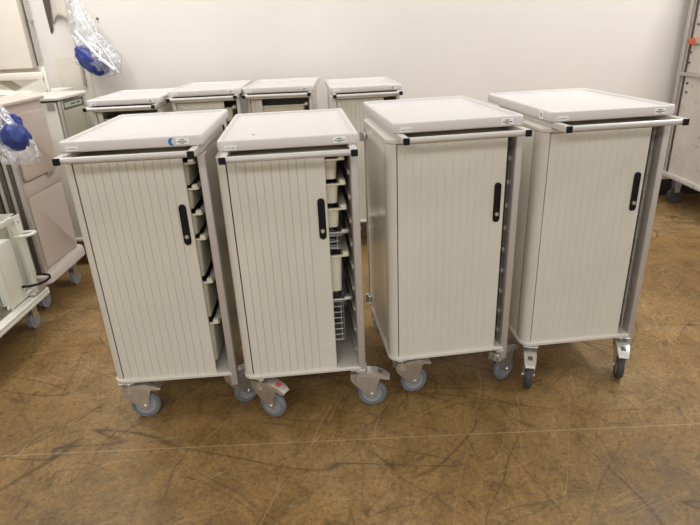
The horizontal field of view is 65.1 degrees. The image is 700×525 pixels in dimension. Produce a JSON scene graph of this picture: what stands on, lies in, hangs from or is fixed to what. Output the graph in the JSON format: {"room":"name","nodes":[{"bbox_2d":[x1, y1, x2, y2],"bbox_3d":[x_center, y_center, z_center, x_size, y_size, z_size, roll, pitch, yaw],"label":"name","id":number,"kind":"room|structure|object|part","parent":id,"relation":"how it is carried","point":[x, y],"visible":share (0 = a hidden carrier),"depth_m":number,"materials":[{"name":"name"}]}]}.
{"room":"hospital equipment storeroom","nodes":[
{"label":"hospital equipment storeroom","id":0,"kind":"room"},
{"bbox_2d":[0,0,689,178],"bbox_3d":[1.147,-2.261,4.545,11.500,3.630,0.150,-3,23,0],"label":"wall","id":1,"kind":"structure","parent":0,"point":[474,49],"depth_m":4.62,"materials":[{"name":"paint"}]},
{"bbox_2d":[0,0,37,69],"bbox_3d":[-3.260,-2.091,4.399,1.200,1.055,0.089,-3,23,0],"label":"upper cabinet","id":2,"kind":"object","parent":1,"relation":"attached to","point":[16,50],"visible":1,"depth_m":4.48,"materials":[{"name":"beige paint"}]},
{"bbox_2d":[21,0,41,65],"bbox_3d":[-2.626,-2.179,4.392,0.038,1.140,0.058,-3,23,0],"label":"pipe","id":3,"kind":"object","parent":1,"relation":"attached to","point":[28,20],"visible":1,"depth_m":4.49,"materials":[{"name":"metal"}]},
{"bbox_2d":[43,0,52,33],"bbox_3d":[-2.456,-2.111,4.443,0.081,0.480,0.008,1,23,9],"label":"paper strip","id":4,"kind":"object","parent":1,"relation":"attached to","point":[45,2],"visible":1,"depth_m":4.48,"materials":[{"name":"grey paper"}]},
{"bbox_2d":[49,0,68,23],"bbox_3d":[-2.364,-2.128,4.423,0.166,0.380,0.039,-3,23,0],"label":"paper sheet","id":5,"kind":"object","parent":1,"relation":"attached to","point":[58,7],"visible":0.97,"depth_m":4.44,"materials":[{"name":"white paper"}]},
{"bbox_2d":[55,56,95,124],"bbox_3d":[-2.336,-1.470,4.725,0.270,0.570,0.007,-3,23,0],"label":"wall panel","id":6,"kind":"object","parent":1,"relation":"attached to","point":[69,71],"visible":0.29,"depth_m":4.67,"materials":[{"name":"beige plastic"}]},
{"bbox_2d":[67,1,86,85],"bbox_3d":[-2.291,-2.117,4.440,0.024,1.320,0.029,-3,23,0],"label":"conduit","id":7,"kind":"object","parent":1,"relation":"attached to","point":[68,4],"visible":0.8,"depth_m":4.62,"materials":[{"name":"metal"}]},
{"bbox_2d":[64,0,125,76],"bbox_3d":[-2.052,-1.863,4.434,0.393,0.693,0.248,-3,23,0],"label":"plastic bag","id":8,"kind":"object","parent":1,"relation":"hanging from","point":[88,57],"visible":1,"depth_m":4.41,"materials":[{"name":"clear plastic"},{"name":"blue plastic"}]},
{"bbox_2d":[658,179,699,194],"bbox_3d":[1.297,-0.632,5.148,11.350,0.150,0.015,-3,23,0],"label":"baseboard","id":9,"kind":"structure","parent":1,"relation":"attached to","point":[666,184],"depth_m":5.15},
{"bbox_2d":[0,193,699,524],"bbox_3d":[1.336,1.817,-0.307,11.500,0.100,11.970,-3,23,0],"label":"floor","id":10,"kind":"structure","parent":0,"point":[584,444],"depth_m":2.29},
{"bbox_2d":[0,287,49,337],"bbox_3d":[-2.129,0.476,2.801,0.713,0.236,1.113,-3,23,0],"label":"cart","id":11,"kind":"object","parent":10,"relation":"on","point":[8,319],"visible":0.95,"depth_m":3.04,"materials":[{"name":"white paint"}]},
{"bbox_3d":[-2.138,0.372,2.752,0.615,0.005,1.015,-3,23,0],"label":"deck plate","id":12,"kind":"part","parent":11,"relation":"part of","materials":[{"name":"silver metal"}]},
{"bbox_2d":[0,214,50,310],"bbox_3d":[-1.902,-0.007,3.027,0.321,0.455,0.311,-3,23,0],"label":"frame","id":13,"kind":"object","parent":11,"relation":"on","point":[17,270],"visible":1,"depth_m":3.05,"materials":[{"name":"white paint"}]},
{"bbox_3d":[-1.914,0.005,3.025,0.005,0.415,0.240,-3,23,0],"label":"panel","id":14,"kind":"part","parent":13,"relation":"part of","materials":[{"name":"white plastic"}]},
{"bbox_3d":[-1.870,0.057,2.988,0.058,0.345,0.140,-3,23,0],"label":"door","id":15,"kind":"part","parent":13,"relation":"part of","materials":[{"name":"white paint"}]},
{"bbox_3d":[-1.970,-0.059,3.158,0.190,0.455,0.004,-3,23,0],"label":"panel","id":16,"kind":"part","parent":13,"relation":"part of","materials":[{"name":"white paint"}]},
{"bbox_3d":[-1.813,-0.160,3.078,0.099,0.027,0.090,-3,23,0],"label":"loop handle","id":17,"kind":"part","parent":13,"relation":"part of","materials":[{"name":"white paint"}]},
{"bbox_3d":[-1.832,0.162,3.180,0.085,0.018,0.120,-3,23,0],"label":"clamp plate","id":18,"kind":"part","parent":13,"relation":"part of","materials":[{"name":"metal"}]},
{"bbox_3d":[-1.797,0.103,3.147,0.122,0.025,0.179,-3,23,0],"label":"loop handle","id":19,"kind":"part","parent":13,"relation":"part of","materials":[{"name":"black plastic"}]},
{"bbox_3d":[-2.300,-0.330,2.802,0.395,1.260,0.360,-3,23,0],"label":"cabinet","id":20,"kind":"object","parent":11,"relation":"on","visible":0},
{"bbox_2d":[0,97,39,168],"bbox_3d":[-1.820,-0.742,2.822,0.391,0.536,0.167,-3,23,0],"label":"plastic bag","id":21,"kind":"object","parent":20,"relation":"hanging from","point":[14,137],"visible":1,"depth_m":2.83,"materials":[{"name":"clear plastic"},{"name":"blue plastic"}]},
{"bbox_2d":[0,67,74,95],"bbox_3d":[-2.603,-0.871,4.534,0.680,1.400,0.502,-3,23,0],"label":"trolley","id":22,"kind":"object","parent":10,"relation":"on","point":[6,79],"visible":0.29,"depth_m":4.15,"materials":[{"name":"white metal"}]},
{"bbox_3d":[-2.638,-1.398,4.141,0.660,0.050,0.050,-3,23,0],"label":"rail","id":23,"kind":"part","parent":22,"relation":"part of","materials":[{"name":"white metal"}]},
{"bbox_3d":[-2.285,-0.920,4.361,0.030,1.200,0.030,-3,23,0],"label":"corner post","id":24,"kind":"part","parent":22,"relation":"part of","materials":[{"name":"white metal"}]},
{"bbox_2d":[0,95,84,307],"bbox_3d":[-2.153,-0.356,3.446,0.588,1.265,0.550,-3,23,0],"label":"cart","id":25,"kind":"object","parent":10,"relation":"on","point":[35,193],"visible":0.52,"depth_m":3.36,"materials":[{"name":"plastic"}]},
{"bbox_3d":[-1.911,-0.717,3.309,0.028,0.375,0.398,-3,23,0],"label":"door","id":26,"kind":"part","parent":25,"relation":"part of","materials":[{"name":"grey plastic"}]},
{"bbox_3d":[-1.898,-0.252,3.519,0.012,0.445,0.415,-3,23,0],"label":"door","id":27,"kind":"part","parent":25,"relation":"part of","materials":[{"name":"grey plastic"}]},
{"bbox_2d":[0,90,91,258],"bbox_3d":[-2.188,-0.620,4.115,0.524,1.230,0.460,-3,23,0],"label":"cart","id":28,"kind":"object","parent":10,"relation":"on","point":[65,116],"visible":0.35,"depth_m":3.88,"materials":[{"name":"plastic"}]},
{"bbox_2d":[0,90,85,101],"bbox_3d":[-2.214,-1.172,3.881,0.524,0.028,0.460,-3,23,0],"label":"countertop","id":29,"kind":"structure","parent":28,"relation":"on","point":[54,95],"depth_m":3.87,"materials":[{"name":"plastic"}]},
{"bbox_3d":[-2.196,-0.624,3.896,0.460,0.970,0.020,-3,23,0],"label":"panel","id":30,"kind":"part","parent":28,"relation":"part of","materials":[{"name":"white paint"}]},
{"bbox_3d":[-1.977,-1.138,3.916,0.013,0.050,0.310,-3,23,0],"label":"label frame","id":31,"kind":"part","parent":28,"relation":"part of","materials":[{"name":"beige plastic"}]},
{"bbox_3d":[-1.959,-0.707,4.104,0.006,0.880,0.310,-3,23,0],"label":"panel","id":32,"kind":"part","parent":28,"relation":"part of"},
{"bbox_2d":[82,88,174,125],"bbox_3d":[-1.531,-0.681,4.238,0.505,1.191,0.820,-3,23,-1],"label":"cart","id":33,"kind":"object","parent":10,"relation":"on","point":[142,99],"visible":0.15,"depth_m":3.79,"materials":[{"name":"plastic"}]},
{"bbox_3d":[-1.711,-0.626,3.961,0.034,0.889,0.012,-3,23,-1],"label":"tambour door","id":34,"kind":"part","parent":33,"relation":"part of","materials":[{"name":"plastic"}]},
{"bbox_3d":[-1.769,-0.742,4.238,0.006,0.894,0.482,-3,23,-1],"label":"panel","id":35,"kind":"part","parent":33,"relation":"part of","materials":[{"name":"beige plastic"}]},
{"bbox_3d":[-1.552,-1.157,3.963,0.476,0.024,0.677,-3,23,-1],"label":"handle","id":36,"kind":"part","parent":33,"relation":"part of","materials":[{"name":"silver metal"}]},
{"bbox_2d":[103,110,156,121],"bbox_3d":[-1.559,-1.062,4.079,0.429,0.118,0.527,-3,23,-1],"label":"tray","id":37,"kind":"object","parent":33,"relation":"in","point":[106,118],"visible":0.16,"depth_m":4.28,"materials":[{"name":"beige plastic"}]},
{"bbox_2d":[86,88,174,106],"bbox_3d":[-1.557,-1.229,4.057,0.517,0.039,0.723,-3,23,0],"label":"tray","id":38,"kind":"object","parent":33,"relation":"on","point":[140,97],"depth_m":3.90,"materials":[{"name":"white plastic"}]},
{"bbox_3d":[-1.561,-1.165,4.040,0.476,0.020,0.596,-3,23,-1],"label":"frame","id":39,"kind":"part","parent":33,"relation":"part of","materials":[{"name":"plastic"}]},
{"bbox_3d":[-1.298,-0.628,3.987,0.026,0.973,0.056,-3,23,-1],"label":"post","id":40,"kind":"part","parent":33,"relation":"part of","materials":[{"name":"metal"}]},
{"bbox_3d":[-1.311,-0.767,4.247,0.008,0.894,0.535,-3,23,-1],"label":"panel","id":41,"kind":"part","parent":33,"relation":"part of","materials":[{"name":"beige plastic"}]},
{"bbox_2d":[52,109,256,415],"bbox_3d":[-0.753,0.008,2.473,0.639,1.236,0.820,-4,23,-3],"label":"cart","id":42,"kind":"object","parent":10,"relation":"on","point":[126,172],"visible":0.89,"depth_m":2.18,"materials":[{"name":"plastic"}]},
{"bbox_3d":[-0.798,-0.487,2.188,0.476,0.024,0.677,-4,23,-3],"label":"handle","id":43,"kind":"part","parent":42,"relation":"part of","materials":[{"name":"silver metal"}]},
{"bbox_2d":[59,109,227,152],"bbox_3d":[-0.807,-0.560,2.282,0.505,0.039,0.713,-4,23,-3],"label":"tray","id":44,"kind":"object","parent":42,"relation":"on","point":[194,129],"depth_m":2.16,"materials":[{"name":"white plastic"}]},
{"bbox_3d":[-0.796,0.056,2.196,0.394,0.934,0.012,-4,23,-3],"label":"tambour door","id":45,"kind":"part","parent":42,"relation":"part of","materials":[{"name":"plastic"}]},
{"bbox_3d":[-0.820,-0.495,2.264,0.508,0.020,0.596,-4,23,-3],"label":"frame","id":46,"kind":"part","parent":42,"relation":"part of","materials":[{"name":"plastic"}]},
{"bbox_3d":[-0.636,-0.144,2.114,0.028,0.165,0.006,-4,23,-3],"label":"door handle","id":47,"kind":"part","parent":42,"relation":"part of","materials":[{"name":"black plastic"}]},
{"bbox_2d":[183,157,198,185],"bbox_3d":[-0.809,-0.424,2.290,0.429,0.103,0.527,-4,23,-3],"label":"tray","id":48,"kind":"object","parent":42,"relation":"in","point":[191,168],"visible":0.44,"depth_m":2.11,"materials":[{"name":"beige plastic"}]},
{"bbox_2d":[187,174,202,208],"bbox_3d":[-0.805,-0.336,2.328,0.429,0.098,0.527,-4,23,-3],"label":"tray","id":49,"kind":"object","parent":42,"relation":"in","point":[195,193],"visible":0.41,"depth_m":2.15,"materials":[{"name":"beige plastic"}]},
{"bbox_2d":[191,195,205,233],"bbox_3d":[-0.800,-0.241,2.368,0.429,0.103,0.527,-4,23,-3],"label":"tray","id":50,"kind":"object","parent":42,"relation":"in","point":[198,212],"visible":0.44,"depth_m":2.21,"materials":[{"name":"beige plastic"}]},
{"bbox_2d":[195,220,211,275],"bbox_3d":[-0.794,-0.109,2.424,0.429,0.183,0.527,-4,23,-3],"label":"tray","id":51,"kind":"object","parent":42,"relation":"in","point":[202,238],"visible":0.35,"depth_m":2.26,"materials":[{"name":"beige plastic"}]},
{"bbox_2d":[202,259,217,316],"bbox_3d":[-0.786,0.064,2.497,0.429,0.183,0.527,-4,23,-3],"label":"tray","id":52,"kind":"object","parent":42,"relation":"in","point":[209,281],"visible":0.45,"depth_m":2.33,"materials":[{"name":"beige plastic"}]},
{"bbox_2d":[208,298,223,359],"bbox_3d":[-0.778,0.249,2.576,0.429,0.208,0.527,-4,23,-3],"label":"tray","id":53,"kind":"object","parent":42,"relation":"in","point":[215,320],"visible":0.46,"depth_m":2.41,"materials":[{"name":"beige plastic"}]},
{"bbox_3d":[-0.527,0.059,2.228,0.030,1.018,0.056,-4,23,-3],"label":"post","id":54,"kind":"part","parent":42,"relation":"part of","materials":[{"name":"metal"}]},
{"bbox_3d":[-0.554,-0.080,2.488,0.008,0.939,0.535,-4,23,-3],"label":"panel","id":55,"kind":"part","parent":42,"relation":"part of","materials":[{"name":"grey metal"}]},
{"bbox_2d":[166,80,251,130],"bbox_3d":[-1.003,-0.752,4.314,0.505,1.218,0.820,-3,23,-2],"label":"cart","id":56,"kind":"object","parent":10,"relation":"on","point":[182,98],"visible":0.18,"depth_m":3.86,"materials":[{"name":"plastic"}]},
{"bbox_3d":[-1.033,-0.705,4.038,0.328,0.916,0.012,-3,23,-2],"label":"tambour door","id":57,"kind":"part","parent":56,"relation":"part of","materials":[{"name":"plastic"}]},
{"bbox_3d":[-1.024,-1.240,4.034,0.476,0.024,0.677,-3,23,-2],"label":"handle","id":58,"kind":"part","parent":56,"relation":"part of","materials":[{"name":"silver metal"}]},
{"bbox_2d":[177,100,237,120],"bbox_3d":[-1.032,-1.153,4.146,0.429,0.108,0.527,-3,23,-2],"label":"tray","id":59,"kind":"object","parent":56,"relation":"in","point":[231,106],"visible":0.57,"depth_m":4.00,"materials":[{"name":"beige plastic"}]},
{"bbox_3d":[-1.035,-1.249,4.111,0.476,0.020,0.596,-3,23,-2],"label":"frame","id":60,"kind":"part","parent":56,"relation":"part of","materials":[{"name":"plastic"}]},
{"bbox_2d":[167,80,251,96],"bbox_3d":[-1.031,-1.313,4.127,0.525,0.039,0.728,-3,23,0],"label":"tray","id":61,"kind":"object","parent":56,"relation":"on","point":[219,88],"depth_m":4.01,"materials":[{"name":"white plastic"}]},
{"bbox_3d":[-0.768,-0.700,4.065,0.026,1.000,0.056,-3,23,-2],"label":"post","id":62,"kind":"part","parent":56,"relation":"part of","materials":[{"name":"metal"}]},
{"bbox_3d":[-0.784,-0.840,4.325,0.008,0.921,0.535,-3,23,-2],"label":"panel","id":63,"kind":"part","parent":56,"relation":"part of","materials":[{"name":"beige plastic"}]},
{"bbox_2d":[242,77,318,112],"bbox_3d":[-0.480,-0.793,4.361,0.505,1.212,0.820,-2,23,1],"label":"cart","id":64,"kind":"object","parent":10,"relation":"on","point":[290,87],"visible":0.12,"depth_m":3.92,"materials":[{"name":"plastic"}]},
{"bbox_3d":[-0.650,-0.741,4.090,0.080,0.910,0.012,-2,23,1],"label":"tambour door","id":65,"kind":"part","parent":64,"relation":"part of","materials":[{"name":"plastic"}]},
{"bbox_3d":[-0.505,-1.279,4.082,0.476,0.024,0.677,-2,23,1],"label":"handle","id":66,"kind":"part","parent":64,"relation":"part of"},
{"bbox_2d":[242,77,318,93],"bbox_3d":[-0.505,-1.351,4.176,0.522,0.039,0.726,-3,23,0],"label":"tray","id":67,"kind":"object","parent":64,"relation":"on","point":[290,85],"depth_m":4.06,"materials":[{"name":"white plastic"}]},
{"bbox_3d":[-0.511,-1.287,4.160,0.476,0.020,0.596,-2,23,1],"label":"frame","id":68,"kind":"part","parent":64,"relation":"part of","materials":[{"name":"plastic"}]},
{"bbox_2d":[259,97,308,111],"bbox_3d":[-0.509,-1.183,4.199,0.429,0.128,0.527,-2,23,1],"label":"tray","id":69,"kind":"object","parent":64,"relation":"in","point":[282,104],"visible":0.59,"depth_m":4.31,"materials":[{"name":"beige plastic"}]},
{"bbox_3d":[-0.259,-0.736,4.101,0.026,0.994,0.056,-2,23,1],"label":"post","id":70,"kind":"part","parent":64,"relation":"part of","materials":[{"name":"metal"}]},
{"bbox_3d":[-0.259,-0.876,4.361,0.008,0.915,0.535,-2,23,1],"label":"panel","id":71,"kind":"part","parent":64,"relation":"part of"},
{"bbox_2d":[215,108,389,416],"bbox_3d":[-0.193,-0.006,2.469,0.652,1.216,0.814,-4,23,-4],"label":"cart","id":72,"kind":"object","parent":10,"relation":"on","point":[272,181],"visible":0.96,"depth_m":2.19,"materials":[{"name":"plastic"}]},
{"bbox_3d":[-0.490,-0.058,2.454,0.006,0.919,0.482,-4,23,-4],"label":"panel","id":73,"kind":"part","parent":72,"relation":"part of","materials":[{"name":"plastic"}]},
{"bbox_3d":[-0.266,-0.499,2.265,0.508,0.020,0.596,-4,23,-4],"label":"frame","id":74,"kind":"part","parent":72,"relation":"part of","materials":[{"name":"plastic"}]},
{"bbox_3d":[-0.253,0.044,2.192,0.358,0.914,0.012,-4,23,-4],"label":"tambour door","id":75,"kind":"part","parent":72,"relation":"part of","materials":[{"name":"plastic"}]},
{"bbox_2d":[217,108,357,151],"bbox_3d":[-0.254,-0.564,2.283,0.505,0.039,0.713,-4,23,-4],"label":"tray","id":76,"kind":"object","parent":72,"relation":"on","point":[318,127],"depth_m":2.17,"materials":[{"name":"white plastic"}]},
{"bbox_3d":[-0.242,-0.492,2.189,0.476,0.024,0.677,-4,23,-4],"label":"handle","id":77,"kind":"part","parent":72,"relation":"part of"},
{"bbox_3d":[-0.108,-0.166,2.109,0.028,0.165,0.006,-4,23,-4],"label":"door handle","id":78,"kind":"part","parent":72,"relation":"part of","materials":[{"name":"black plastic"}]},
{"bbox_2d":[324,156,344,179],"bbox_3d":[-0.256,-0.442,2.285,0.429,0.093,0.527,-4,23,-4],"label":"tray","id":79,"kind":"object","parent":72,"relation":"in","point":[330,162],"visible":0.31,"depth_m":2.07,"materials":[{"name":"beige plastic"}]},
{"bbox_2d":[326,160,345,203],"bbox_3d":[-0.252,-0.355,2.322,0.429,0.093,0.527,-4,23,-4],"label":"tray","id":80,"kind":"object","parent":72,"relation":"in","point":[331,184],"visible":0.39,"depth_m":2.12,"materials":[{"name":"beige plastic"}]},
{"bbox_2d":[327,185,346,226],"bbox_3d":[-0.247,-0.265,2.361,0.429,0.093,0.527,-4,23,-4],"label":"tray","id":81,"kind":"object","parent":72,"relation":"in","point":[333,208],"visible":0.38,"depth_m":2.16,"materials":[{"name":"beige plastic"}]},
{"bbox_2d":[329,222,348,290],"bbox_3d":[-0.237,-0.045,2.454,0.429,0.178,0.527,-4,23,-4],"label":"tray","id":82,"kind":"object","parent":72,"relation":"in","point":[336,255],"visible":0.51,"depth_m":2.26,"materials":[{"name":"beige plastic"}]},
{"bbox_2d":[329,210,349,249],"bbox_3d":[-0.242,-0.175,2.399,0.440,0.087,0.536,-4,23,-4],"label":"wire basket","id":83,"kind":"object","parent":72,"relation":"in","point":[338,233],"visible":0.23,"depth_m":2.20,"materials":[{"name":"silver metal"}]},
{"bbox_3d":[-0.272,-0.178,2.713,0.484,0.919,0.012,-4,23,-4],"label":"panel","id":84,"kind":"part","parent":72,"relation":"part of","materials":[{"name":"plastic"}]},
{"bbox_2d":[333,257,352,339],"bbox_3d":[-0.227,0.152,2.538,0.440,0.212,0.536,-4,23,-4],"label":"wire basket","id":85,"kind":"object","parent":72,"relation":"in","point":[341,299],"visible":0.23,"depth_m":2.37,"materials":[{"name":"silver metal"}]},
{"bbox_3d":[-0.012,-0.090,2.479,0.014,0.916,0.531,-4,23,-4],"label":"rail panel","id":86,"kind":"part","parent":72,"relation":"part of","materials":[{"name":"metal"}]},
{"bbox_3d":[0.032,0.042,2.232,0.030,0.998,0.056,-4,23,-4],"label":"post","id":87,"kind":"part","parent":72,"relation":"part of","materials":[{"name":"metal"}]},
{"bbox_2d":[325,77,402,227],"bbox_3d":[0.109,-0.789,4.306,0.505,1.196,0.820,-4,23,-4],"label":"cart","id":88,"kind":"object","parent":10,"relation":"on","point":[349,95],"visible":0.16,"depth_m":3.90,"materials":[{"name":"plastic"}]},
{"bbox_3d":[-0.130,-0.845,4.294,0.006,0.899,0.482,-4,23,-4],"label":"panel","id":89,"kind":"part","parent":88,"relation":"part of","materials":[{"name":"plastic"}]},
{"bbox_3d":[0.091,-0.741,4.029,0.330,0.894,0.012,-4,23,-4],"label":"tambour door","id":90,"kind":"part","parent":88,"relation":"part of","materials":[{"name":"plastic"}]},
{"bbox_3d":[0.078,-1.275,4.107,0.476,0.020,0.596,-4,23,-4],"label":"frame","id":91,"kind":"part","parent":88,"relation":"part of","materials":[{"name":"plastic"}]},
{"bbox_2d":[325,77,401,93],"bbox_3d":[0.081,-1.339,4.124,0.505,0.039,0.713,-4,23,-4],"label":"tray","id":92,"kind":"object","parent":88,"relation":"on","point":[369,84],"depth_m":4.00,"materials":[{"name":"white plastic"}]},
{"bbox_3d":[0.092,-1.267,4.030,0.476,0.024,0.677,-4,23,-4],"label":"handle","id":93,"kind":"part","parent":88,"relation":"part of","materials":[{"name":"silver metal"}]},
{"bbox_3d":[0.316,-0.874,4.314,0.014,0.896,0.531,-4,23,-4],"label":"rail panel","id":94,"kind":"part","parent":88,"relation":"part of","materials":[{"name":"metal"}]},
{"bbox_2d":[359,96,531,390],"bbox_3d":[0.423,-0.082,2.556,0.654,1.236,0.820,-5,23,-6],"label":"cart","id":95,"kind":"object","parent":10,"relation":"on","point":[442,174],"visible":1,"depth_m":2.28,"materials":[{"name":"plastic"}]},
{"bbox_3d":[0.126,-0.129,2.527,0.006,0.939,0.482,-5,23,-6],"label":"panel","id":96,"kind":"part","parent":95,"relation":"part of","materials":[{"name":"plastic"}]},
{"bbox_3d":[0.340,-0.253,2.796,0.500,0.939,0.012,-5,23,-6],"label":"panel","id":97,"kind":"part","parent":95,"relation":"part of","materials":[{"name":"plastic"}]},
{"bbox_3d":[0.357,-0.583,2.345,0.524,0.020,0.596,-5,23,-6],"label":"frame","id":98,"kind":"part","parent":95,"relation":"part of","materials":[{"name":"plastic"}]},
{"bbox_2d":[363,96,522,133],"bbox_3d":[0.359,-0.648,2.363,0.505,0.039,0.713,-5,23,-6],"label":"tray","id":99,"kind":"object","parent":95,"relation":"on","point":[399,116],"depth_m":2.25,"materials":[{"name":"white plastic"}]},
{"bbox_3d":[0.376,-0.576,2.269,0.476,0.024,0.677,-5,23,-6],"label":"handle","id":100,"kind":"part","parent":95,"relation":"part of","materials":[{"name":"silver metal"}]},
{"bbox_3d":[0.414,-0.035,2.279,0.438,0.934,0.012,-5,23,-6],"label":"tambour door","id":101,"kind":"part","parent":95,"relation":"part of","materials":[{"name":"plastic"}]},
{"bbox_3d":[0.592,-0.241,2.209,0.028,0.165,0.006,-5,23,-6],"label":"door handle","id":102,"kind":"part","parent":95,"relation":"part of","materials":[{"name":"black plastic"}]},
{"bbox_3d":[0.618,-0.170,2.573,0.014,0.936,0.531,-5,23,-6],"label":"rail panel","id":103,"kind":"part","parent":95,"relation":"part of","materials":[{"name":"grey plastic"}]},
{"bbox_3d":[0.673,-0.039,2.326,0.028,1.018,0.056,-5,23,-6],"label":"post","id":104,"kind":"part","parent":95,"relation":"part of","materials":[{"name":"metal"}]},
{"bbox_2d":[488,88,689,388],"bbox_3d":[0.987,-0.134,2.612,0.558,1.239,0.820,-5,23,-5],"label":"cart","id":105,"kind":"object","parent":10,"relation":"on","point":[592,164],"visible":0.8,"depth_m":2.32,"materials":[{"name":"plastic"}]},
{"bbox_3d":[0.737,-0.187,2.594,0.006,0.942,0.482,-5,23,-5],"label":"panel","id":106,"kind":"part","parent":105,"relation":"part of","materials":[{"name":"plastic"}]},
{"bbox_2d":[488,88,674,121],"bbox_3d":[0.972,-0.705,2.423,0.505,0.039,0.713,-5,23,-5],"label":"tray","id":107,"kind":"object","parent":105,"relation":"on","point":[574,104],"depth_m":2.31,"materials":[{"name":"white plastic"}]},
{"bbox_3d":[0.964,-0.640,2.405,0.514,0.020,0.596,-5,23,-5],"label":"frame","id":108,"kind":"part","parent":105,"relation":"part of","materials":[{"name":"plastic"}]},
{"bbox_3d":[1.009,-0.089,2.338,0.418,0.937,0.012,-5,23,-5],"label":"tambour door","id":109,"kind":"part","parent":105,"relation":"part of","materials":[{"name":"plastic"}]},
{"bbox_3d":[0.986,-0.633,2.330,0.476,0.024,0.677,-5,23,-5],"label":"handle","id":110,"kind":"part","parent":105,"relation":"part of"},
{"bbox_3d":[1.177,-0.292,2.264,0.028,0.165,0.006,-5,23,-5],"label":"door handle","id":111,"kind":"part","parent":105,"relation":"part of","materials":[{"name":"black plastic"}]},
{"bbox_3d":[1.220,-0.223,2.627,0.014,0.939,0.531,-5,23,-5],"label":"rail panel","id":112,"kind":"part","parent":105,"relation":"part of","materials":[{"name":"grey plastic"}]},
{"bbox_3d":[1.230,-0.229,2.639,0.008,0.942,0.535,-5,23,-5],"label":"panel","id":113,"kind":"part","parent":105,"relation":"part of","materials":[{"name":"grey metal"}]},
{"bbox_3d":[1.273,-0.091,2.381,0.027,1.021,0.056,-5,23,-5],"label":"post","id":114,"kind":"part","parent":105,"relation":"part of","materials":[{"name":"metal"}]},
{"bbox_2d":[662,0,699,202],"bbox_3d":[3.189,-1.436,4.081,0.836,2.300,1.220,-3,23,0],"label":"cart","id":115,"kind":"object","parent":10,"relation":"on","point":[682,158],"visible":0.94,"depth_m":4.57,"materials":[{"name":"white metal"}]},
{"bbox_3d":[3.229,-0.613,4.431,0.832,0.040,1.220,-3,23,0],"label":"frame","id":116,"kind":"part","parent":115,"relation":"part of","materials":[{"name":"white metal"}]},
{"bbox_3d":[2.802,-1.363,4.078,0.036,0.030,1.170,-3,23,0],"label":"cross rail","id":117,"kind":"part","parent":115,"relation":"part of","materials":[{"name":"metal"}]}
]}

